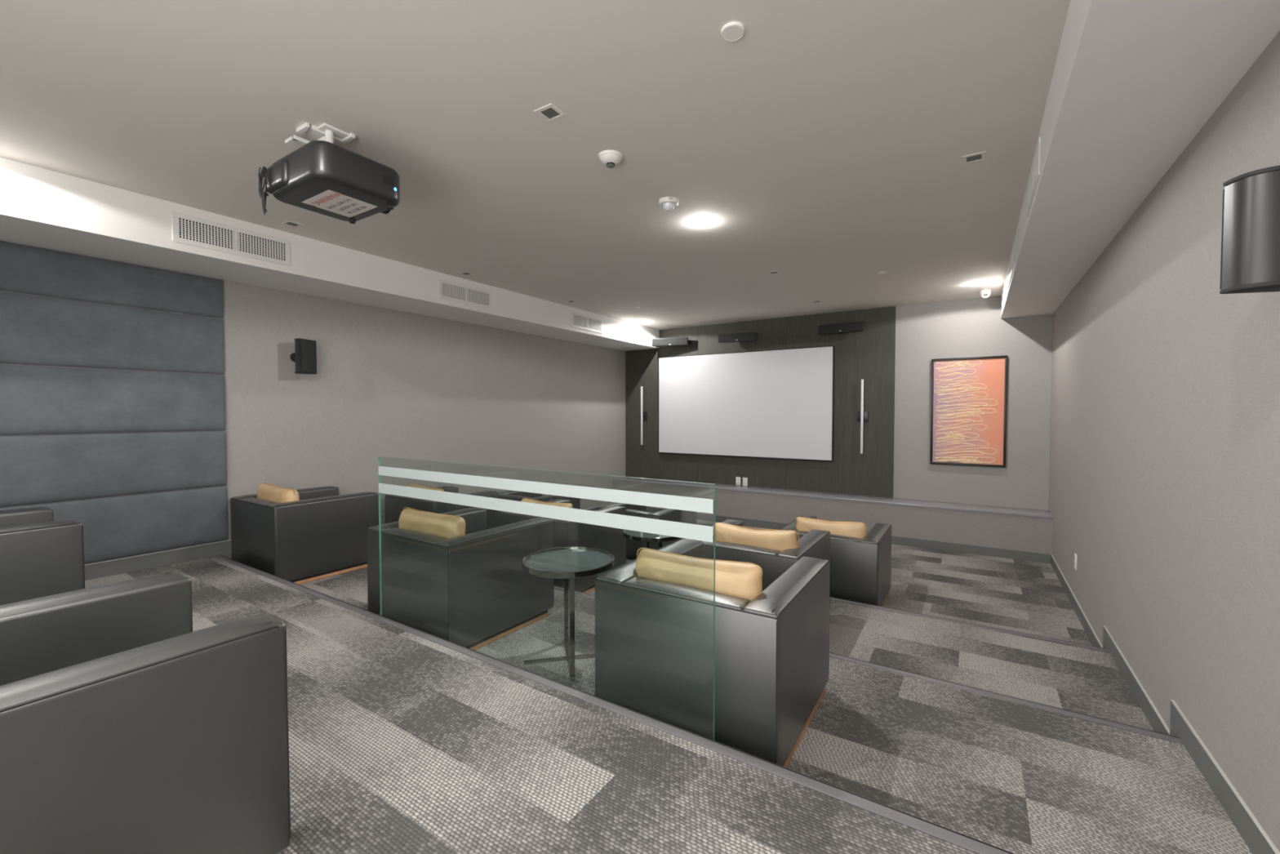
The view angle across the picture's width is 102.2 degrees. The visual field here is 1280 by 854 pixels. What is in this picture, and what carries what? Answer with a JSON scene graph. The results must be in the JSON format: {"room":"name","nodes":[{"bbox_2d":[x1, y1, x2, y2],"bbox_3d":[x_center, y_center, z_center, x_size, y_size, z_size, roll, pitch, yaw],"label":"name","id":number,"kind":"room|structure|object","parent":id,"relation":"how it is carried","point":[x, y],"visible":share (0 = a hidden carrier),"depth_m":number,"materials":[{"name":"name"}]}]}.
{"room":"home theater room","nodes":[
{"label":"home theater room","id":0,"kind":"room"},
{"bbox_2d":[0,240,625,564],"bbox_3d":[-3.037,0.024,6.029,0.120,3.487,10.220,1,2,33],"label":"wall","id":1,"kind":"structure","parent":0,"point":[387,384],"depth_m":6.18,"materials":[{"name":"grey paint"}]},
{"bbox_2d":[0,240,223,318],"bbox_3d":[-4.711,-1.122,3.259,0.042,0.347,3.405,1,2,33],"label":"wall panel","id":2,"kind":"object","parent":1,"relation":"attached to","point":[24,269],"visible":1,"depth_m":4.04,"materials":[{"name":"grey fabric"}]},
{"bbox_2d":[0,291,224,374],"bbox_3d":[-4.711,-0.691,3.271,0.042,0.506,3.405,1,2,33],"label":"wall panel","id":3,"kind":"object","parent":1,"relation":"attached to","point":[35,330],"visible":1,"depth_m":4.04,"materials":[{"name":"grey fabric"}]},
{"bbox_2d":[0,364,226,435],"bbox_3d":[-4.711,-0.182,3.285,0.042,0.504,3.405,1,2,33],"label":"wall panel","id":4,"kind":"object","parent":1,"relation":"attached to","point":[34,399],"visible":1,"depth_m":4.05,"materials":[{"name":"grey fabric"}]},
{"bbox_2d":[0,430,226,506],"bbox_3d":[-4.711,0.323,3.299,0.042,0.500,3.405,1,2,33],"label":"wall panel","id":5,"kind":"object","parent":1,"relation":"attached to","point":[34,468],"visible":1,"depth_m":4.05,"materials":[{"name":"grey fabric"}]},
{"bbox_2d":[0,485,228,564],"bbox_3d":[-4.711,0.827,3.313,0.042,0.500,3.405,1,2,33],"label":"wall panel","id":6,"kind":"object","parent":1,"relation":"attached to","point":[117,526],"visible":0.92,"depth_m":4.26,"materials":[{"name":"grey fabric"}]},
{"bbox_2d":[84,539,231,580],"bbox_3d":[-4.760,1.239,3.277,0.012,0.313,3.673,1,2,33],"label":"baseboard","id":7,"kind":"structure","parent":1,"relation":"attached to","point":[137,562],"depth_m":4.33,"materials":[{"name":"grey"}]},
{"bbox_2d":[289,337,316,373],"bbox_3d":[-3.379,-0.698,5.140,0.230,0.335,0.178,1,2,19],"label":"wall speaker","id":8,"kind":"object","parent":1,"relation":"attached to","point":[304,356],"visible":1,"depth_m":5.07,"materials":[{"name":"black plastic"}]},
{"bbox_2d":[300,339,316,372],"bbox_3d":[-3.277,-0.697,5.105,0.015,0.307,0.162,1,2,19],"label":"grille","id":9,"kind":"object","parent":8,"relation":"attached to","point":[308,347],"depth_m":5.09,"materials":[{"name":"grey fabric"}]},
{"bbox_2d":[585,502,612,511],"bbox_3d":[-1.337,1.538,8.579,0.012,0.118,3.026,1,2,33],"label":"baseboard","id":10,"kind":"structure","parent":1,"relation":"attached to","point":[593,508],"depth_m":9.34,"materials":[{"name":"grey"}]},
{"bbox_2d":[84,556,978,853],"bbox_3d":[-2.038,1.577,1.442,6.585,0.637,3.533,1,2,33],"label":"floor","id":11,"kind":"structure","parent":0,"point":[401,741],"depth_m":1.88,"materials":[{"name":"carpet"}]},
{"bbox_2d":[0,506,84,604],"bbox_3d":[-3.638,0.867,2.672,0.885,0.715,0.906,1,2,33],"label":"chair","id":12,"kind":"object","parent":11,"relation":"on","point":[41,556],"visible":0.61,"depth_m":2.69,"materials":[{"name":"black leather"}]},
{"bbox_2d":[0,572,290,853],"bbox_3d":[-1.617,0.904,1.337,0.885,0.715,0.906,1,2,33],"label":"chair","id":13,"kind":"object","parent":11,"relation":"on","point":[126,728],"visible":1,"depth_m":1.29,"materials":[{"name":"black leather"}]},
{"bbox_2d":[377,456,715,740],"bbox_3d":[-0.678,0.783,2.666,2.320,1.156,0.027,1,2,33],"label":"guard","id":14,"kind":"object","parent":11,"relation":"attached to","point":[682,530],"visible":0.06,"depth_m":2.42,"materials":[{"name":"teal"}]},
{"bbox_2d":[213,554,1014,853],"bbox_3d":[-1.089,1.233,2.901,6.585,0.040,0.053,1,2,33],"label":"step edge","id":15,"kind":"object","parent":11,"relation":"attached to","point":[964,841],"depth_m":2.03,"materials":[{"name":"grey plastic"}]},
{"bbox_2d":[0,0,1070,329],"bbox_3d":[-0.222,-1.718,4.159,6.825,0.100,10.220,1,2,33],"label":"ceiling","id":16,"kind":"structure","parent":0,"point":[823,146],"depth_m":2.80,"materials":[{"name":"white paint"}]},
{"bbox_2d":[280,220,303,227],"bbox_3d":[-2.860,-1.668,4.245,0.120,0.005,0.120,1,2,33],"label":"recessed light","id":17,"kind":"object","parent":16,"relation":"in","point":[288,223],"visible":1,"depth_m":4.25,"materials":[{"name":"grey metal"}]},
{"bbox_2d":[257,122,399,223],"bbox_3d":[-1.686,-1.388,2.851,0.561,0.488,0.578,1,2,33],"label":"projector","id":18,"kind":"object","parent":16,"relation":"attached to","point":[322,176],"visible":1,"depth_m":2.74,"materials":[{"name":"black plastic"}]},
{"bbox_2d":[0,157,658,351],"bbox_3d":[-2.696,-1.538,5.693,0.770,0.345,10.100,1,2,33],"label":"bulkhead","id":19,"kind":"object","parent":16,"relation":"attached to","point":[40,207],"visible":1,"depth_m":4.34,"materials":[{"name":"white paint"}]},
{"bbox_2d":[171,211,290,266],"bbox_3d":[-3.239,-1.492,4.138,0.008,0.217,0.783,1,2,33],"label":"air vent","id":20,"kind":"object","parent":19,"relation":"attached to","point":[187,229],"visible":1,"depth_m":4.10,"materials":[{"name":"white metal"}]},
{"bbox_2d":[439,278,491,309],"bbox_3d":[-2.023,-1.542,6.018,0.008,0.212,0.737,1,2,33],"label":"air vent","id":21,"kind":"object","parent":19,"relation":"attached to","point":[450,291],"visible":1,"depth_m":6.00,"materials":[{"name":"white metal"}]},
{"bbox_2d":[571,311,602,333],"bbox_3d":[-0.801,-1.592,7.907,0.008,0.223,0.747,1,2,33],"label":"air vent","id":22,"kind":"object","parent":19,"relation":"attached to","point":[580,321],"visible":1,"depth_m":7.88,"materials":[{"name":"white metal"}]},
{"bbox_2d":[458,271,474,275],"bbox_3d":[-1.937,-1.710,5.761,0.120,0.005,0.120,1,2,33],"label":"recessed light","id":23,"kind":"object","parent":16,"relation":"in","point":[467,273],"visible":1,"depth_m":5.76,"materials":[{"name":"grey"}]},
{"bbox_2d":[533,103,566,122],"bbox_3d":[-0.464,-1.625,2.674,0.120,0.005,0.120,1,2,33],"label":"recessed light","id":24,"kind":"object","parent":16,"relation":"in","point":[549,113],"visible":1,"depth_m":2.67,"materials":[{"name":"white paint"}]},
{"bbox_2d":[598,150,622,168],"bbox_3d":[-0.179,-1.608,3.127,0.148,0.064,0.148,1,2,33],"label":"smoke detector","id":25,"kind":"object","parent":16,"relation":"attached to","point":[610,158],"visible":1,"depth_m":3.09,"materials":[{"name":"white plastic"}]},
{"bbox_2d":[658,196,678,212],"bbox_3d":[0.209,-1.621,3.787,0.148,0.075,0.148,1,2,33],"label":"fire alarm","id":26,"kind":"object","parent":16,"relation":"attached to","point":[668,204],"visible":1,"depth_m":3.75,"materials":[{"name":"white plastic"}]},
{"bbox_2d":[697,219,707,224],"bbox_3d":[0.507,-1.667,4.201,0.090,0.006,0.090,1,2,33],"label":"recessed light","id":27,"kind":"object","parent":16,"relation":"in","point":[700,221],"visible":1,"depth_m":4.19,"materials":[{"name":"white glass"}]},
{"bbox_2d":[720,22,744,40],"bbox_3d":[0.378,-1.605,2.098,0.094,0.011,0.094,1,2,33],"label":"ceiling disc","id":28,"kind":"object","parent":16,"relation":"attached to","point":[732,31],"visible":1,"depth_m":2.09,"materials":[{"name":"white plastic"}]},
{"bbox_2d":[767,270,781,275],"bbox_3d":[1.484,-1.709,5.714,0.120,0.005,0.120,1,2,33],"label":"recessed light","id":29,"kind":"object","parent":16,"relation":"in","point":[775,272],"visible":1,"depth_m":5.71,"materials":[{"name":"grey metal"}]},
{"bbox_2d":[878,271,886,274],"bbox_3d":[2.685,-1.706,5.714,0.080,0.011,0.080,1,2,33],"label":"ceiling disc","id":30,"kind":"object","parent":16,"relation":"attached to","point":[882,272],"visible":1,"depth_m":5.70,"materials":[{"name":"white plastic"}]},
{"bbox_2d":[962,151,986,164],"bbox_3d":[2.036,-1.638,3.145,0.120,0.005,0.120,1,2,33],"label":"recessed light","id":31,"kind":"object","parent":16,"relation":"in","point":[981,156],"visible":1,"depth_m":3.15,"materials":[{"name":"grey metal"}]},
{"bbox_2d":[979,288,991,297],"bbox_3d":[4.391,-1.686,6.560,0.120,0.098,0.120,1,2,33],"label":"dome camera","id":32,"kind":"object","parent":16,"relation":"attached to","point":[984,293],"visible":1,"depth_m":6.52,"materials":[{"name":"white plastic"}]},
{"bbox_2d":[1000,0,1279,318],"bbox_3d":[2.283,-1.470,2.473,0.541,0.302,10.100,1,2,33],"label":"bulkhead","id":33,"kind":"object","parent":16,"relation":"attached to","point":[1134,82],"visible":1,"depth_m":2.17,"materials":[{"name":"white paint"}]},
{"bbox_2d":[1007,248,1013,288],"bbox_3d":[3.619,-1.533,5.044,0.008,0.205,0.770,1,2,33],"label":"air vent","id":34,"kind":"object","parent":33,"relation":"attached to","point":[1011,263],"visible":1,"depth_m":4.98,"materials":[{"name":"white paint"}]},
{"bbox_2d":[1026,136,1040,217],"bbox_3d":[2.367,-1.480,3.109,0.008,0.205,0.740,1,2,33],"label":"air vent","id":35,"kind":"object","parent":33,"relation":"attached to","point":[1035,171],"visible":1,"depth_m":3.03,"materials":[{"name":"white metal"}]},
{"bbox_2d":[299,567,1252,853],"bbox_3d":[-0.692,1.613,3.525,6.585,0.449,1.464,1,2,33],"label":"floor","id":36,"kind":"structure","parent":0,"point":[1015,778],"depth_m":2.19,"materials":[{"name":"carpet"}]},
{"bbox_2d":[230,485,378,584],"bbox_3d":[-3.169,0.992,4.916,0.885,0.715,0.906,1,2,33],"label":"chair","id":37,"kind":"object","parent":36,"relation":"on","point":[322,534],"visible":0.77,"depth_m":4.59,"materials":[{"name":"black leather"}]},
{"bbox_2d":[257,482,299,502],"bbox_3d":[-3.298,0.723,4.702,0.657,0.381,0.156,2,3,33],"label":"lumbar cushion","id":38,"kind":"object","parent":37,"relation":"on","point":[268,491],"visible":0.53,"depth_m":4.59,"materials":[{"name":"beige leather"}]},
{"bbox_2d":[366,507,554,650],"bbox_3d":[-1.250,1.027,3.669,0.885,0.715,0.907,1,2,33],"label":"chair","id":39,"kind":"object","parent":36,"relation":"on","point":[473,590],"visible":0.81,"depth_m":3.32,"materials":[{"name":"black leather"}]},
{"bbox_2d":[398,506,465,537],"bbox_3d":[-1.409,0.757,3.474,0.658,0.381,0.156,1,2,33],"label":"lumbar cushion","id":40,"kind":"object","parent":39,"relation":"on","point":[446,526],"visible":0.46,"depth_m":3.36,"materials":[{"name":"beige leather"}]},
{"bbox_2d":[521,546,614,680],"bbox_3d":[-0.428,1.093,3.107,0.548,0.613,0.548,1,2,33],"label":"side table","id":41,"kind":"object","parent":36,"relation":"on","point":[571,562],"visible":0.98,"depth_m":3.06,"materials":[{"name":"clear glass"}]},
{"bbox_2d":[595,538,830,767],"bbox_3d":[0.399,1.056,2.617,0.885,0.715,0.906,1,2,32],"label":"chair","id":42,"kind":"object","parent":36,"relation":"on","point":[654,639],"visible":0.82,"depth_m":2.23,"materials":[{"name":"black leather"}]},
{"bbox_2d":[635,547,762,600],"bbox_3d":[0.258,0.787,2.410,0.650,0.381,0.156,0,1,32],"label":"lumbar cushion","id":43,"kind":"object","parent":42,"relation":"on","point":[733,578],"visible":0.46,"depth_m":2.32,"materials":[{"name":"beige leather"}]},
{"bbox_2d":[613,480,1053,554],"bbox_3d":[2.399,1.379,8.298,6.585,0.651,0.569,1,2,33],"label":"wall","id":44,"kind":"structure","parent":0,"point":[1006,531],"depth_m":7.21,"materials":[{"name":"grey paint"}]},
{"bbox_2d":[612,475,1053,518],"bbox_3d":[2.363,1.040,8.233,6.585,0.030,0.461,1,2,33],"label":"ledge","id":45,"kind":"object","parent":44,"relation":"on","point":[899,501],"depth_m":7.60,"materials":[{"name":"grey"}]},
{"bbox_2d":[646,506,1050,563],"bbox_3d":[2.241,1.556,8.059,6.561,0.110,0.012,1,2,33],"label":"baseboard","id":46,"kind":"structure","parent":44,"relation":"attached to","point":[981,550],"depth_m":6.91,"materials":[{"name":"grey"}]},
{"bbox_2d":[587,560,1153,730],"bbox_3d":[0.102,1.662,4.755,6.585,0.283,1.501,1,2,33],"label":"floor","id":47,"kind":"structure","parent":0,"point":[1072,677],"depth_m":3.46,"materials":[{"name":"carpet"}]},
{"bbox_2d":[385,485,497,528],"bbox_3d":[-2.327,1.125,6.102,0.885,0.715,0.906,1,2,33],"label":"chair","id":48,"kind":"object","parent":47,"relation":"on","point":[394,504],"visible":0.2,"depth_m":5.84,"materials":[{"name":"black leather"}]},
{"bbox_2d":[406,483,444,491],"bbox_3d":[-2.457,0.856,5.888,0.657,0.381,0.157,2,3,33],"label":"lumbar cushion","id":49,"kind":"object","parent":48,"relation":"on","point":[411,485],"visible":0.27,"depth_m":5.85,"materials":[{"name":"beige leather"}]},
{"bbox_2d":[497,498,626,593],"bbox_3d":[-0.753,1.154,5.084,0.885,0.715,0.906,1,2,33],"label":"chair","id":50,"kind":"object","parent":47,"relation":"on","point":[566,533],"visible":0.33,"depth_m":4.78,"materials":[{"name":"black leather"}]},
{"bbox_2d":[520,497,573,508],"bbox_3d":[-0.885,0.883,4.872,0.658,0.383,0.156,1,2,33],"label":"lumbar cushion","id":51,"kind":"object","parent":50,"relation":"on","point":[524,500],"visible":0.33,"depth_m":4.82,"materials":[{"name":"beige leather"}]},
{"bbox_2d":[622,528,680,548],"bbox_3d":[0.120,1.219,4.567,0.548,0.613,0.548,1,2,33],"label":"side table","id":52,"kind":"object","parent":47,"relation":"on","point":[646,537],"visible":0.38,"depth_m":4.38,"materials":[{"name":"black glass"}]},
{"bbox_2d":[681,519,830,605],"bbox_3d":[0.912,1.184,4.008,0.885,0.715,0.906,1,2,33],"label":"chair","id":53,"kind":"object","parent":47,"relation":"on","point":[815,544],"visible":0.23,"depth_m":3.61,"materials":[{"name":"black leather"}]},
{"bbox_2d":[712,522,799,551],"bbox_3d":[0.836,0.913,3.760,0.662,0.385,0.157,0,1,33],"label":"lumbar cushion","id":54,"kind":"object","parent":53,"relation":"on","point":[772,539],"visible":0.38,"depth_m":3.69,"materials":[{"name":"beige leather"}]},
{"bbox_2d":[554,585,1182,743],"bbox_3d":[-0.305,1.387,4.118,6.585,0.040,0.053,1,2,33],"label":"trim","id":55,"kind":"structure","parent":47,"relation":"attached to","point":[1108,722],"depth_m":2.67,"materials":[{"name":"grey plastic"}]},
{"bbox_2d":[696,519,1092,645],"bbox_3d":[1.371,1.699,6.719,6.585,0.100,3.213,1,2,33],"label":"floor","id":56,"kind":"structure","parent":0,"point":[1022,596],"depth_m":5.32,"materials":[{"name":"carpet"}]},
{"bbox_2d":[497,490,580,511],"bbox_3d":[-1.481,1.274,7.323,0.885,0.715,0.906,1,2,33],"label":"chair","id":57,"kind":"object","parent":56,"relation":"on","point":[517,495],"visible":0.09,"depth_m":7.17,"materials":[{"name":"black leather"}]},
{"bbox_2d":[595,502,696,559],"bbox_3d":[0.089,1.303,6.308,0.885,0.715,0.906,1,2,33],"label":"chair","id":58,"kind":"object","parent":56,"relation":"on","point":[668,514],"visible":0.28,"depth_m":5.91,"materials":[{"name":"black leather"}]},
{"bbox_2d":[779,515,891,606],"bbox_3d":[1.941,1.336,5.111,0.885,0.715,0.906,1,2,33],"label":"chair","id":59,"kind":"object","parent":56,"relation":"on","point":[860,569],"visible":0.42,"depth_m":4.63,"materials":[{"name":"black leather"}]},
{"bbox_2d":[795,516,866,538],"bbox_3d":[1.805,1.067,4.901,0.659,0.381,0.156,0,1,33],"label":"lumbar cushion","id":60,"kind":"object","parent":59,"relation":"on","point":[853,529],"visible":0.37,"depth_m":4.82,"materials":[{"name":"beige leather"}]},
{"bbox_2d":[893,295,1052,510],"bbox_3d":[2.521,-0.369,8.438,6.585,2.836,0.120,1,2,33],"label":"wall","id":61,"kind":"structure","parent":0,"point":[926,332],"depth_m":7.04,"materials":[{"name":"grey paint"}]},
{"bbox_2d":[640,386,647,444],"bbox_3d":[0.050,-0.216,9.898,0.150,1.114,0.085,1,2,33],"label":"wall sconce","id":62,"kind":"object","parent":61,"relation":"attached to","point":[643,415],"visible":1,"depth_m":9.87,"materials":[{"name":"white plastic"}]},
{"bbox_2d":[652,337,692,346],"bbox_3d":[0.585,-1.531,9.353,0.703,0.135,0.220,0,2,16],"label":"speaker","id":63,"kind":"object","parent":61,"relation":"attached to","point":[683,341],"visible":1,"depth_m":9.27},
{"bbox_2d":[653,337,687,345],"bbox_3d":[0.536,-1.528,9.258,0.636,0.119,0.007,0,2,16],"label":"grille","id":64,"kind":"object","parent":63,"relation":"attached to","point":[663,341],"depth_m":9.25,"materials":[{"name":"grey metal"}]},
{"bbox_2d":[718,332,756,342],"bbox_3d":[1.665,-1.498,8.709,0.660,0.130,0.234,1,2,26],"label":"speaker","id":65,"kind":"object","parent":61,"relation":"attached to","point":[750,336],"visible":1,"depth_m":8.61},
{"bbox_2d":[735,476,740,484],"bbox_3d":[1.695,0.933,8.909,0.084,0.140,0.011,1,2,33],"label":"wall outlet","id":66,"kind":"object","parent":61,"relation":"attached to","point":[737,478],"visible":1,"depth_m":8.91,"materials":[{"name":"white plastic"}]},
{"bbox_2d":[742,477,747,485],"bbox_3d":[1.800,0.937,8.842,0.084,0.140,0.010,1,2,33],"label":"wall plate","id":67,"kind":"object","parent":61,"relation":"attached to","point":[744,479],"visible":1,"depth_m":8.84,"materials":[{"name":"white plastic"}]},
{"bbox_2d":[657,345,834,461],"bbox_3d":[1.679,-0.385,8.854,3.148,1.790,0.056,1,2,33],"label":"projection screen","id":68,"kind":"object","parent":61,"relation":"attached to","point":[771,403],"visible":1,"depth_m":8.71,"materials":[{"name":"white fabric"}]},
{"bbox_2d":[625,306,895,497],"bbox_3d":[1.726,-0.396,8.869,4.779,2.806,0.018,1,2,33],"label":"wall panel","id":69,"kind":"object","parent":61,"relation":"attached to","point":[868,355],"depth_m":8.21,"materials":[{"name":"black wood"}]},
{"bbox_2d":[817,321,864,334],"bbox_3d":[3.066,-1.488,7.822,0.660,0.130,0.225,1,2,36],"label":"speaker","id":70,"kind":"object","parent":61,"relation":"attached to","point":[856,326],"visible":1,"depth_m":7.73},
{"bbox_2d":[857,379,868,453],"bbox_3d":[3.347,-0.157,7.766,0.150,1.114,0.085,1,2,33],"label":"wall sconce","id":71,"kind":"object","parent":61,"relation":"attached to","point":[862,415],"visible":1,"depth_m":7.74,"materials":[{"name":"white plastic"}]},
{"bbox_2d":[929,355,1008,466],"bbox_3d":[4.486,-0.211,7.069,0.875,1.478,0.049,1,2,33],"label":"framed painting","id":72,"kind":"object","parent":61,"relation":"attached to","point":[969,396],"visible":1,"depth_m":7.05,"materials":[{"name":"black"}]},
{"bbox_2d":[1048,31,1279,851],"bbox_3d":[2.593,0.125,2.389,0.120,3.487,10.220,1,2,33],"label":"wall","id":73,"kind":"structure","parent":0,"point":[1164,464],"depth_m":2.36,"materials":[{"name":"grey paint"}]},
{"bbox_2d":[626,559,1109,652],"bbox_3d":[0.500,1.518,5.366,6.585,0.040,0.053,1,2,33],"label":"trim","id":74,"kind":"structure","parent":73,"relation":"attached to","point":[628,560],"depth_m":3.99,"materials":[{"name":"grey plastic"}]},
{"bbox_2d":[1074,552,1076,569],"bbox_3d":[4.066,1.255,4.820,0.011,0.140,0.084,1,2,33],"label":"wall outlet","id":75,"kind":"object","parent":73,"relation":"attached to","point":[1075,554],"visible":1,"depth_m":4.80,"materials":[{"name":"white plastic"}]},
{"bbox_2d":[1050,553,1279,853],"bbox_3d":[3.380,1.497,3.766,0.012,0.467,5.978,1,2,33],"label":"baseboard","id":76,"kind":"structure","parent":73,"relation":"attached to","point":[1257,840],"depth_m":2.23,"materials":[{"name":"grey"}]},
{"bbox_2d":[1219,165,1279,293],"bbox_3d":[1.764,-0.526,1.390,0.284,0.310,0.156,0,2,-6],"label":"wall speaker","id":77,"kind":"object","parent":73,"relation":"attached to","point":[1250,261],"visible":1,"depth_m":1.38,"materials":[{"name":"dark metal grille"},{"name":"satin black plastic"},{"name":"matte black plastic"}]},
{"bbox_2d":[1219,189,1224,289],"bbox_3d":[1.744,-0.527,1.426,0.217,0.282,0.015,0,2,13],"label":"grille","id":78,"kind":"object","parent":77,"relation":"attached to","point":[1222,261],"depth_m":1.45,"materials":[{"name":"metal"}]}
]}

